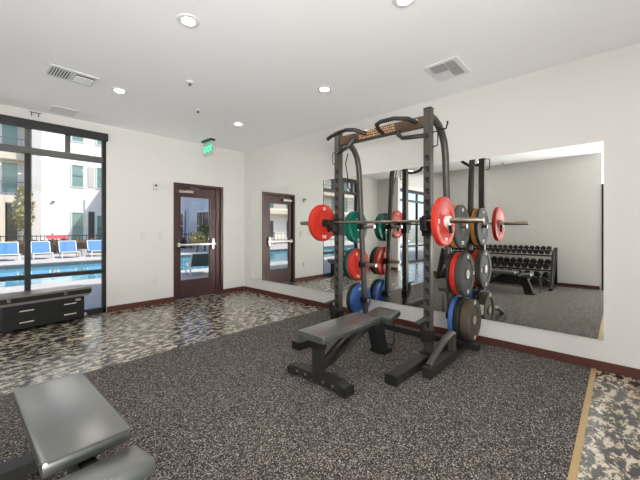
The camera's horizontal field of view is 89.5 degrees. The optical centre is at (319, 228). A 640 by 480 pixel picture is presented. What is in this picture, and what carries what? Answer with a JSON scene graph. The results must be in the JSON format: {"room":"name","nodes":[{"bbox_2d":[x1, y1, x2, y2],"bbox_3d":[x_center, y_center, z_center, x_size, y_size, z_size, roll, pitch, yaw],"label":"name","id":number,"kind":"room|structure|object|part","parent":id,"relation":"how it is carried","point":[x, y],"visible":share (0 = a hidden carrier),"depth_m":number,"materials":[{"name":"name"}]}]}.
{"room":"gym","nodes":[
{"label":"gym","id":0,"kind":"room"},
{"bbox_2d":[0,104,243,311],"bbox_3d":[-5.330,-0.155,2.816,0.160,2.850,10.843,0,0,43],"label":"wall","id":1,"kind":"structure","parent":0,"point":[136,161],"depth_m":5.38,"materials":[{"name":"white paint"}]},
{"bbox_2d":[0,114,107,314],"bbox_3d":[-3.797,-0.086,4.386,0.160,2.712,1.550,0,0,43],"label":"window","id":2,"kind":"structure","parent":1,"relation":"in","point":[27,124],"depth_m":4.36,"materials":[{"name":"black metal"}]},
{"bbox_3d":[-3.819,0.642,4.405,0.100,0.055,1.448,0,0,43],"label":"rail","id":3,"kind":"part","parent":2,"relation":"part of","materials":[{"name":"brown metal"}]},
{"bbox_3d":[-3.819,-0.080,4.405,0.080,2.700,1.528,0,0,43],"label":"frame","id":4,"kind":"part","parent":2,"relation":"part of","materials":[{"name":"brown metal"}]},
{"bbox_2d":[141,232,144,239],"bbox_3d":[-2.898,0.115,5.293,0.015,0.120,0.070,0,0,43],"label":"wall plate","id":5,"kind":"object","parent":1,"relation":"attached to","point":[142,233],"visible":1,"depth_m":5.29,"materials":[{"name":"grey plastic"}]},
{"bbox_2d":[153,184,157,189],"bbox_3d":[-2.750,-0.707,5.410,0.072,0.100,0.070,0,0,43],"label":"sensor","id":6,"kind":"object","parent":1,"relation":"attached to","point":[155,186],"visible":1,"depth_m":5.39,"materials":[{"name":"grey plastic"}]},
{"bbox_2d":[159,232,162,239],"bbox_3d":[-2.705,0.119,5.500,0.015,0.120,0.070,0,0,43],"label":"wall plate","id":7,"kind":"object","parent":1,"relation":"attached to","point":[160,233],"visible":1,"depth_m":5.49,"materials":[{"name":"grey plastic"}]},
{"bbox_2d":[107,286,243,311],"bbox_3d":[-3.293,1.228,4.871,0.014,0.085,5.028,0,0,43],"label":"baseboard","id":8,"kind":"structure","parent":1,"relation":"attached to","point":[169,299],"depth_m":5.34,"materials":[{"name":"brown wood"}]},
{"bbox_2d":[173,182,222,300],"bbox_3d":[-2.276,0.225,6.045,0.198,2.090,0.962,0,0,43],"label":"door","id":9,"kind":"structure","parent":1,"relation":"in","point":[213,284],"depth_m":6.10,"materials":[{"name":"brown wood"}]},
{"bbox_2d":[0,0,639,152],"bbox_3d":[-2.375,-1.655,0.092,8.198,0.150,11.093,0,0,43],"label":"ceiling","id":10,"kind":"structure","parent":0,"point":[261,65],"depth_m":2.94,"materials":[{"name":"paint"}]},
{"bbox_2d":[48,105,78,116],"bbox_3d":[-3.432,-1.577,4.325,0.320,0.005,0.280,0,0,43],"label":"access panel","id":11,"kind":"object","parent":10,"relation":"attached to","point":[55,109],"visible":1,"depth_m":4.33,"materials":[{"name":"white metal"}]},
{"bbox_2d":[44,64,98,86],"bbox_3d":[-2.555,-1.571,3.329,0.300,0.017,0.400,0,0,41],"label":"ceiling vent","id":12,"kind":"object","parent":10,"relation":"in","point":[52,70],"visible":1,"depth_m":3.30,"materials":[{"name":"white metal"}]},
{"bbox_2d":[111,87,127,93],"bbox_3d":[-2.284,-1.575,3.678,0.166,0.007,0.166,0,0,43],"label":"recessed light","id":13,"kind":"object","parent":10,"relation":"in","point":[115,89],"visible":1,"depth_m":3.67,"materials":[{"name":"white"}]},
{"bbox_2d":[177,13,199,27],"bbox_3d":[-0.997,-1.575,2.449,0.166,0.007,0.166,0,0,43],"label":"recessed light","id":14,"kind":"object","parent":10,"relation":"in","point":[187,20],"visible":1,"depth_m":2.44,"materials":[{"name":"white plastic"}]},
{"bbox_2d":[186,80,193,85],"bbox_3d":[-1.397,-1.562,3.471,0.084,0.036,0.084,0,0,43],"label":"sprinkler","id":15,"kind":"object","parent":10,"relation":"attached to","point":[189,82],"visible":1,"depth_m":3.46,"materials":[{"name":"white metal"}]},
{"bbox_2d":[201,138,214,156],"bbox_3d":[-1.987,-1.444,5.740,0.320,0.269,0.100,0,0,43],"label":"exit sign","id":16,"kind":"object","parent":10,"relation":"hanging from","point":[208,143],"visible":1,"depth_m":5.72,"materials":[{"name":"green plastic"}]},
{"bbox_3d":[-1.987,-1.430,5.740,0.300,0.240,0.010,0,0,43],"label":"sign panel","id":17,"kind":"part","parent":16,"relation":"part of","materials":[{"name":"green plastic"}]},
{"bbox_2d":[233,122,243,125],"bbox_3d":[-1.228,-1.575,4.854,0.166,0.007,0.166,0,0,43],"label":"recessed light","id":18,"kind":"object","parent":10,"relation":"in","point":[234,123],"visible":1,"depth_m":4.86,"materials":[{"name":"white plastic"}]},
{"bbox_2d":[317,86,331,91],"bbox_3d":[0.051,-1.575,3.646,0.166,0.007,0.166,0,0,43],"label":"recessed light","id":19,"kind":"object","parent":10,"relation":"in","point":[321,88],"visible":1,"depth_m":3.64,"materials":[{"name":"white plastic"}]},
{"bbox_2d":[392,0,415,7],"bbox_3d":[0.582,-1.575,2.220,0.166,0.007,0.166,0,0,43],"label":"recessed light","id":20,"kind":"object","parent":10,"relation":"in","point":[398,3],"visible":1,"depth_m":2.25,"materials":[{"name":"white"}]},
{"bbox_2d":[423,56,470,81],"bbox_3d":[1.263,-1.571,3.199,0.320,0.015,0.400,0,0,43],"label":"ceiling vent","id":21,"kind":"object","parent":10,"relation":"in","point":[452,67],"visible":1,"depth_m":3.18,"materials":[{"name":"white metal"}]},
{"bbox_2d":[0,290,639,479],"bbox_3d":[-2.375,1.326,0.092,8.198,0.128,11.093,0,0,43],"label":"floor","id":22,"kind":"structure","parent":0,"point":[226,407],"depth_m":2.35,"materials":[{"name":"black rubber"}]},
{"bbox_2d":[0,284,91,334],"bbox_3d":[-3.688,1.038,4.219,0.370,0.461,1.110,0,0,34],"label":"storage bench","id":23,"kind":"object","parent":22,"relation":"on","point":[30,308],"visible":1,"depth_m":4.15,"materials":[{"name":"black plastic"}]},
{"bbox_3d":[-3.694,0.873,4.223,0.355,0.115,1.110,0,0,34],"label":"bench lid","id":24,"kind":"part","parent":23,"relation":"part of","materials":[{"name":"black wood"}]},
{"bbox_2d":[0,373,155,479],"bbox_3d":[-1.051,1.050,1.395,1.215,0.425,0.654,0,0,41],"label":"bench","id":25,"kind":"object","parent":22,"relation":"on","point":[67,421],"visible":1,"depth_m":1.36,"materials":[{"name":"grey leather"}]},
{"bbox_3d":[-0.844,0.937,1.213,0.322,0.030,0.060,0,0,41],"label":"seat rail","id":26,"kind":"part","parent":25,"relation":"part of","materials":[{"name":"black metal"}]},
{"bbox_2d":[287,307,399,398],"bbox_3d":[0.331,1.050,3.022,0.654,0.425,1.215,0,0,43],"label":"bench","id":27,"kind":"object","parent":22,"relation":"on","point":[357,324],"visible":1,"depth_m":2.78,"materials":[{"name":"black leather"}]},
{"bbox_3d":[-0.013,1.069,2.653,0.090,0.215,0.060,0,0,43],"label":"post","id":28,"kind":"part","parent":27,"relation":"part of","materials":[{"name":"black metal"}]},
{"bbox_3d":[0.158,1.024,2.917,0.012,0.239,0.431,0,0,43],"label":"adjuster rail","id":29,"kind":"part","parent":27,"relation":"part of","materials":[{"name":"black metal"}]},
{"bbox_3d":[0.238,1.024,2.842,0.012,0.239,0.431,0,0,43],"label":"adjuster rail","id":30,"kind":"part","parent":27,"relation":"part of","materials":[{"name":"black metal"}]},
{"bbox_3d":[0.329,1.000,2.962,0.012,0.185,0.320,0,0,43],"label":"ladder plate","id":31,"kind":"part","parent":27,"relation":"part of","materials":[{"name":"grey paint"}]},
{"bbox_3d":[0.580,1.089,3.289,0.100,0.345,0.260,0,0,43],"label":"leg","id":32,"kind":"part","parent":27,"relation":"part of","materials":[{"name":"black plastic"}]},
{"bbox_3d":[0.707,1.081,3.424,0.136,0.295,0.113,0,0,43],"label":"carry handle","id":33,"kind":"part","parent":27,"relation":"part of","materials":[{"name":"black plastic"}]},
{"bbox_2d":[292,106,479,386],"bbox_3d":[0.614,0.048,3.486,1.700,2.432,1.345,0,0,43],"label":"power rack","id":34,"kind":"object","parent":22,"relation":"on","point":[434,358],"visible":0.84,"depth_m":3.33,"materials":[{"name":"black metal"}]},
{"bbox_2d":[343,248,354,278],"bbox_3d":[0.453,0.472,4.388,0.047,0.416,0.416,0,0,43],"label":"weight plate","id":35,"kind":"object","parent":34,"relation":"on","point":[349,250],"visible":0.15,"depth_m":4.25,"materials":[{"name":"black rubber"}]},
{"bbox_2d":[344,211,354,241],"bbox_3d":[0.462,-0.028,4.321,0.042,0.416,0.416,0,0,43],"label":"weight plate","id":36,"kind":"object","parent":34,"relation":"on","point":[348,215],"visible":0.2,"depth_m":4.19,"materials":[{"name":"green rubber"}]},
{"bbox_2d":[346,249,354,278],"bbox_3d":[0.482,0.472,4.360,0.027,0.416,0.416,0,0,43],"label":"weight plate","id":37,"kind":"object","parent":34,"relation":"on","point":[352,249],"visible":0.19,"depth_m":4.23,"materials":[{"name":"green rubber"}]},
{"bbox_2d":[346,283,359,312],"bbox_3d":[0.502,0.947,4.397,0.057,0.416,0.416,0,0,43],"label":"weight plate","id":38,"kind":"object","parent":34,"relation":"on","point":[355,284],"visible":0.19,"depth_m":4.26,"materials":[{"name":"black rubber"}]},
{"bbox_2d":[347,211,366,242],"bbox_3d":[0.496,-0.028,4.290,0.043,0.416,0.416,0,0,43],"label":"weight plate","id":39,"kind":"object","parent":34,"relation":"on","point":[353,232],"visible":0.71,"depth_m":4.21,"materials":[{"name":"green rubber"}]},
{"bbox_2d":[347,249,368,279],"bbox_3d":[0.517,0.472,4.328,0.063,0.416,0.416,0,0,43],"label":"weight plate","id":40,"kind":"object","parent":34,"relation":"on","point":[354,270],"visible":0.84,"depth_m":4.24,"materials":[{"name":"red rubber"}]},
{"bbox_2d":[350,284,370,312],"bbox_3d":[0.547,0.947,4.355,0.058,0.416,0.416,0,0,43],"label":"weight plate","id":41,"kind":"object","parent":34,"relation":"on","point":[356,305],"visible":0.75,"depth_m":4.28,"materials":[{"name":"blue rubber"}]},
{"bbox_2d":[300,217,484,224],"bbox_3d":[0.567,-0.075,3.472,2.220,0.076,0.076,0,0,43],"label":"barbell","id":42,"kind":"object","parent":34,"relation":"on","point":[469,219],"visible":0.57,"depth_m":3.17,"materials":[{"name":"silver metal"}]},
{"bbox_2d":[308,205,333,240],"bbox_3d":[0.031,-0.075,3.973,0.063,0.450,0.450,0,0,43],"label":"weight plate","id":43,"kind":"object","parent":42,"relation":"on","point":[319,232],"visible":0.94,"depth_m":3.91,"materials":[{"name":"red rubber"}]},
{"bbox_2d":[322,219,330,231],"bbox_3d":[0.081,-0.040,3.946,0.036,0.160,0.119,0,0,43],"label":"clip","id":44,"kind":"object","parent":42,"relation":"attached to","point":[324,220],"visible":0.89,"depth_m":3.93,"materials":[{"name":"black plastic"}]},
{"bbox_2d":[431,197,454,245],"bbox_3d":[1.129,-0.067,2.948,0.051,0.450,0.450,0,0,43],"label":"weight plate","id":45,"kind":"object","parent":42,"relation":"on","point":[442,207],"visible":0.91,"depth_m":2.88,"materials":[{"name":"red rubber"}]},
{"bbox_2d":[445,216,452,232],"bbox_3d":[1.171,-0.040,2.929,0.036,0.160,0.119,0,0,43],"label":"clip","id":46,"kind":"object","parent":42,"relation":"attached to","point":[447,218],"visible":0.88,"depth_m":2.91,"materials":[{"name":"white plastic"}]},
{"bbox_3d":[1.194,-0.008,2.954,0.030,0.096,0.050,0,0,43],"label":"clip lever","id":47,"kind":"part","parent":46,"relation":"part of","materials":[{"name":"black plastic"}]},
{"bbox_3d":[1.049,1.180,3.124,0.100,0.010,0.180,0,0,43],"label":"plate","id":48,"kind":"part","parent":34,"relation":"part of","materials":[{"name":"black metal"}]},
{"bbox_3d":[1.098,1.215,2.935,0.080,0.090,0.590,0,0,43],"label":"leg","id":49,"kind":"part","parent":34,"relation":"part of","materials":[{"name":"grey paint"}]},
{"bbox_2d":[446,252,456,293],"bbox_3d":[1.448,0.472,3.459,0.027,0.450,0.450,0,0,43],"label":"weight plate","id":50,"kind":"object","parent":34,"relation":"on","point":[453,253],"visible":0.2,"depth_m":3.31,"materials":[{"name":"black rubber"}]},
{"bbox_3d":[1.279,1.095,3.129,0.060,0.190,0.060,0,0,43],"label":"leg post","id":51,"kind":"part","parent":34,"relation":"part of","materials":[{"name":"black metal"}]},
{"bbox_2d":[450,205,457,247],"bbox_3d":[1.441,-0.028,3.407,0.047,0.450,0.450,0,0,43],"label":"weight plate","id":52,"kind":"object","parent":34,"relation":"on","point":[452,244],"visible":0.03,"depth_m":3.32,"materials":[{"name":"orange rubber"}]},
{"bbox_2d":[448,296,460,338],"bbox_3d":[1.483,0.947,3.482,0.047,0.450,0.450,0,0,43],"label":"weight plate","id":53,"kind":"object","parent":34,"relation":"on","point":[453,302],"visible":0.2,"depth_m":3.33,"materials":[{"name":"blue rubber"}]},
{"bbox_2d":[449,252,461,294],"bbox_3d":[1.479,0.472,3.430,0.052,0.450,0.450,0,0,43],"label":"weight plate","id":54,"kind":"object","parent":34,"relation":"on","point":[455,256],"visible":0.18,"depth_m":3.29,"materials":[{"name":"red rubber"}]},
{"bbox_2d":[452,296,467,339],"bbox_3d":[1.525,0.947,3.442,0.062,0.450,0.450,0,0,43],"label":"weight plate","id":55,"kind":"object","parent":34,"relation":"on","point":[456,313],"visible":0.34,"depth_m":3.30,"materials":[{"name":"black rubber"}]},
{"bbox_2d":[453,205,469,247],"bbox_3d":[1.474,-0.028,3.376,0.038,0.450,0.450,0,0,43],"label":"weight plate","id":56,"kind":"object","parent":34,"relation":"on","point":[461,235],"visible":0.83,"depth_m":3.34,"materials":[{"name":"grey rubber"}]},
{"bbox_2d":[454,252,474,295],"bbox_3d":[1.523,0.472,3.389,0.063,0.450,0.450,0,0,43],"label":"weight plate","id":57,"kind":"object","parent":34,"relation":"on","point":[464,283],"visible":0.99,"depth_m":3.32,"materials":[{"name":"grey rubber"}]},
{"bbox_2d":[459,298,480,340],"bbox_3d":[1.585,0.947,3.392,0.088,0.424,0.432,0,0,43],"label":"weight plate","id":58,"kind":"object","parent":34,"relation":"on","point":[470,313],"visible":1,"depth_m":3.31,"materials":[{"name":"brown rubber"}]},
{"bbox_2d":[244,42,639,368],"bbox_3d":[1.359,-0.155,4.092,8.198,2.850,0.150,0,0,43],"label":"wall","id":59,"kind":"structure","parent":0,"point":[594,98],"depth_m":3.21,"materials":[{"name":"white paint"}]},
{"bbox_2d":[251,186,285,283],"bbox_3d":[-0.993,0.105,6.170,1.069,1.770,0.019,0,0,43],"label":"wall mirror","id":60,"kind":"object","parent":59,"relation":"attached to","point":[268,205],"visible":1,"depth_m":6.12,"materials":[{"name":"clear mirror"}]},
{"bbox_2d":[286,179,330,291],"bbox_3d":[-0.210,0.105,5.439,1.068,1.770,0.019,0,0,43],"label":"wall mirror","id":61,"kind":"object","parent":59,"relation":"attached to","point":[308,259],"visible":0.93,"depth_m":5.44,"materials":[{"name":"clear mirror"}]},
{"bbox_2d":[331,171,391,302],"bbox_3d":[0.574,0.105,4.707,1.069,1.770,0.019,0,0,43],"label":"wall mirror","id":62,"kind":"object","parent":59,"relation":"attached to","point":[377,187],"visible":0.64,"depth_m":4.51,"materials":[{"name":"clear mirror"}]},
{"bbox_2d":[392,159,475,311],"bbox_3d":[1.357,0.105,3.976,1.068,1.770,0.019,0,0,43],"label":"wall mirror","id":63,"kind":"object","parent":59,"relation":"attached to","point":[407,184],"visible":0.57,"depth_m":4.07,"materials":[{"name":"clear mirror"}]},
{"bbox_2d":[244,286,639,379],"bbox_3d":[1.330,1.228,4.006,7.924,0.085,0.014,0,0,43],"label":"baseboard","id":64,"kind":"structure","parent":59,"relation":"attached to","point":[626,371],"depth_m":3.29,"materials":[{"name":"brown wood"}]},
{"bbox_2d":[476,141,603,339],"bbox_3d":[2.140,0.105,3.245,1.068,1.770,0.019,0,0,43],"label":"wall mirror","id":65,"kind":"object","parent":59,"relation":"attached to","point":[540,240],"visible":0.86,"depth_m":3.18,"materials":[{"name":"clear mirror"}]},
{"bbox_2d":[567,368,595,479],"bbox_3d":[0.771,1.264,1.093,0.035,0.012,5.011,0,0,43],"label":"trim","id":66,"kind":"structure","parent":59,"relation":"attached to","point":[575,462],"depth_m":2.00,"materials":[{"name":"beige wood"}]},
{"label":"outside","id":67,"kind":"structure","parent":0,"visible":0},
{"bbox_2d":[0,247,208,308],"bbox_3d":[-11.901,1.347,17.950,30.102,0.145,50.000,0,0,43],"label":"deck","id":68,"kind":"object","parent":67,"point":[93,299],"visible":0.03,"depth_m":9.25,"materials":[{"name":"concrete"}]},
{"bbox_2d":[0,242,20,260],"bbox_3d":[-12.619,0.908,13.080,0.976,0.742,0.656,0,0,43],"label":"chair","id":69,"kind":"object","parent":68,"relation":"on","point":[6,248],"visible":1,"depth_m":13.31,"materials":[{"name":"blue fabric"}]},
{"bbox_3d":[-12.857,0.795,13.302,0.280,0.465,0.590,0,0,43],"label":"backrest","id":70,"kind":"part","parent":69,"relation":"part of","materials":[{"name":"blue fabric"}]},
{"bbox_2d":[0,124,23,241],"bbox_3d":[-40.566,-5.680,6.883,7.300,14.100,50.700,0,0,43],"label":"balcony building","id":71,"kind":"structure","parent":68,"relation":"on","point":[11,164],"depth_m":22.96,"materials":[{"name":"beige paint"}]},
{"bbox_3d":[-22.179,-6.680,23.099,0.050,2.100,0.800,0,0,43],"label":"balcony door","id":72,"kind":"part","parent":71,"relation":"part of","materials":[{"name":"green glass"}]},
{"bbox_3d":[-22.179,-3.680,23.099,0.050,2.100,0.800,0,0,43],"label":"balcony door","id":73,"kind":"part","parent":71,"relation":"part of","materials":[{"name":"green glass"}]},
{"bbox_3d":[-22.179,0.020,23.099,0.050,2.100,0.800,0,0,43],"label":"balcony door","id":74,"kind":"part","parent":71,"relation":"part of","materials":[{"name":"grey glass"}]},
{"bbox_3d":[-37.298,-5.805,5.064,0.040,0.950,48.500,0,0,43],"label":"balcony railing","id":75,"kind":"part","parent":71,"relation":"part of","materials":[{"name":"grey"}]},
{"bbox_3d":[-37.298,-2.805,5.064,0.040,0.950,48.500,0,0,43],"label":"balcony railing","id":76,"kind":"part","parent":71,"relation":"part of","materials":[{"name":"grey metal"}]},
{"bbox_2d":[11,186,35,231],"bbox_3d":[-15.096,-0.465,16.467,0.990,3.494,0.968,0,0,43],"label":"tree","id":77,"kind":"object","parent":68,"relation":"on","point":[19,221],"visible":0.44,"depth_m":16.30,"materials":[{"name":"green plant"}]},
{"bbox_2d":[31,241,52,259],"bbox_3d":[-11.916,0.908,13.833,0.976,0.742,0.656,0,0,43],"label":"chair","id":78,"kind":"object","parent":68,"relation":"on","point":[37,247],"visible":0.91,"depth_m":14.01,"materials":[{"name":"white metal"}]},
{"bbox_3d":[-12.154,0.795,14.055,0.280,0.465,0.590,0,0,43],"label":"backrest","id":79,"kind":"part","parent":78,"relation":"part of","materials":[{"name":"blue fabric"}]},
{"bbox_2d":[31,129,100,240],"bbox_3d":[-19.728,-5.180,27.138,6.120,13.100,7.250,0,0,43],"label":"apartment building","id":80,"kind":"structure","parent":68,"relation":"on","point":[67,193],"depth_m":23.75,"materials":[{"name":"beige paint"}]},
{"bbox_3d":[-20.957,-5.180,23.668,3.060,13.100,0.500,0,0,43],"label":"corner trim","id":81,"kind":"part","parent":80,"relation":"part of","materials":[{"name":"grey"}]},
{"bbox_3d":[-18.251,-0.130,24.336,0.015,2.200,0.670,0,0,43],"label":"pane","id":82,"kind":"part","parent":80,"relation":"part of","materials":[{"name":"green glass"}]},
{"bbox_3d":[-18.251,-7.380,24.336,0.015,1.500,0.670,0,0,43],"label":"pane","id":83,"kind":"part","parent":80,"relation":"part of","materials":[{"name":"green glass"}]},
{"bbox_3d":[-18.251,-3.990,24.336,0.015,1.580,0.670,0,0,43],"label":"pane","id":84,"kind":"part","parent":80,"relation":"part of","materials":[{"name":"green"}]},
{"bbox_2d":[88,167,93,187],"bbox_3d":[-17.701,-3.990,24.972,0.040,1.580,0.390,0,0,43],"label":"shutter","id":85,"kind":"object","parent":80,"relation":"hanging from","point":[90,169],"depth_m":24.95,"materials":[{"name":"grey"}]},
{"bbox_2d":[88,212,94,239],"bbox_3d":[-17.684,-0.130,24.990,0.040,2.400,0.400,0,0,43],"label":"shutter","id":86,"kind":"object","parent":80,"relation":"hanging from","point":[91,215],"depth_m":24.98,"materials":[{"name":"grey"}]},
{"bbox_3d":[-17.193,-0.030,25.469,0.015,2.000,0.630,0,0,43],"label":"pane","id":87,"kind":"part","parent":80,"relation":"part of","materials":[{"name":"green glass"}]},
{"bbox_3d":[-17.176,-3.990,25.487,0.015,1.580,0.680,0,0,43],"label":"pane","id":88,"kind":"part","parent":80,"relation":"part of","materials":[{"name":"green glass"}]},
{"bbox_2d":[58,241,79,257],"bbox_3d":[-11.275,0.908,14.520,0.976,0.742,0.656,0,0,43],"label":"chair","id":89,"kind":"object","parent":68,"relation":"on","point":[64,246],"visible":1,"depth_m":14.68,"materials":[{"name":"blue fabric"}]},
{"bbox_3d":[-11.512,0.795,14.742,0.280,0.465,0.590,0,0,43],"label":"backrest","id":90,"kind":"part","parent":89,"relation":"part of","materials":[{"name":"blue fabric"}]},
{"bbox_2d":[78,249,86,256],"bbox_3d":[-10.970,1.105,14.919,0.360,0.340,0.360,0,0,43],"label":"side table","id":91,"kind":"object","parent":68,"relation":"on","point":[83,252],"visible":0.95,"depth_m":14.81,"materials":[{"name":"white plastic"}]},
{"bbox_2d":[3,237,184,255],"bbox_3d":[-12.190,0.917,18.666,1.182,0.927,9.128,0,0,43],"label":"hedge","id":92,"kind":"object","parent":68,"relation":"on","point":[20,242],"visible":0.14,"depth_m":16.67,"materials":[{"name":"plant"}]},
{"bbox_2d":[87,240,100,256],"bbox_3d":[-10.552,0.908,15.295,0.976,0.742,0.656,0,0,43],"label":"chair","id":93,"kind":"object","parent":68,"relation":"on","point":[92,245],"visible":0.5,"depth_m":15.45,"materials":[{"name":"blue"}]},
{"bbox_3d":[-10.789,0.795,15.517,0.280,0.465,0.590,0,0,43],"label":"backrest","id":94,"kind":"part","parent":93,"relation":"part of","materials":[{"name":"blue fabric"}]},
{"bbox_2d":[0,254,190,269],"bbox_3d":[-12.833,1.370,8.286,0.330,0.300,22.900,0,0,43],"label":"pool edge","id":95,"kind":"object","parent":68,"relation":"on","point":[35,265],"visible":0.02,"depth_m":11.64,"materials":[{"name":"grey"}]},
{"bbox_2d":[0,232,191,255],"bbox_3d":[-16.677,0.750,12.764,0.060,1.060,23.900,0,0,43],"label":"fence","id":96,"kind":"object","parent":68,"relation":"on","point":[188,234],"visible":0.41,"depth_m":16.80,"materials":[{"name":"black metal"}]},
{"bbox_2d":[46,235,66,238],"bbox_3d":[-13.333,0.398,16.345,0.120,0.185,0.800,0,0,43],"label":"towel","id":97,"kind":"object","parent":96,"relation":"hanging from","point":[47,236],"visible":1,"depth_m":16.30,"materials":[{"name":"red fabric"}]},
{"bbox_2d":[181,212,189,248],"bbox_3d":[-8.700,-0.061,20.854,0.567,2.662,0.584,0,0,-31],"label":"bare tree","id":98,"kind":"object","parent":68,"relation":"on","point":[185,212],"visible":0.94,"depth_m":20.85,"materials":[{"name":"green plant"}]},
{"bbox_2d":[181,197,208,248],"bbox_3d":[-6.826,-3.680,25.514,14.800,10.100,8.015,0,0,43],"label":"building","id":99,"kind":"structure","parent":68,"relation":"on","point":[197,209],"depth_m":21.57,"materials":[{"name":"grey paint"}]},
{"bbox_3d":[-7.834,-0.657,20.983,0.710,0.845,0.015,0,0,43],"label":"pane","id":100,"kind":"part","parent":99,"relation":"part of","materials":[{"name":"grey"}]},
{"bbox_3d":[-7.256,-0.657,20.444,0.710,0.845,0.015,0,0,43],"label":"pane","id":101,"kind":"part","parent":99,"relation":"part of","materials":[{"name":"grey glass"}]},
{"bbox_2d":[185,252,208,275],"bbox_3d":[-3.361,0.958,9.142,0.696,0.642,0.976,0,0,-32],"label":"lounge chair","id":102,"kind":"object","parent":68,"relation":"on","point":[197,259],"visible":0.55,"depth_m":8.80,"materials":[{"name":"white metal"}]},
{"bbox_3d":[-3.189,0.845,8.866,0.630,0.366,0.280,0,0,-32],"label":"backrest","id":103,"kind":"part","parent":102,"relation":"part of","materials":[{"name":"grey fabric"}]},
{"bbox_2d":[188,231,205,251],"bbox_3d":[-6.656,0.703,17.622,0.966,1.167,0.987,0,0,-4],"label":"shrub","id":104,"kind":"object","parent":68,"relation":"on","point":[202,238],"visible":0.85,"depth_m":17.52,"materials":[{"name":"green plant"}]},
{"bbox_2d":[196,224,208,250],"bbox_3d":[-6.635,0.497,18.639,0.992,1.576,0.989,0,0,43],"label":"shrub","id":105,"kind":"object","parent":68,"relation":"on","point":[200,225],"visible":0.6,"depth_m":18.57,"materials":[{"name":"green plant"}]},
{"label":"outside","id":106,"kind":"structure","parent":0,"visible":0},
{"bbox_2d":[0,257,208,286],"bbox_3d":[-10.896,1.555,6.478,4.970,0.430,22.600,0,0,43],"label":"pool water","id":107,"kind":"structure","parent":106,"point":[39,270],"depth_m":9.95,"materials":[{"name":"blue liquid"}]}
]}

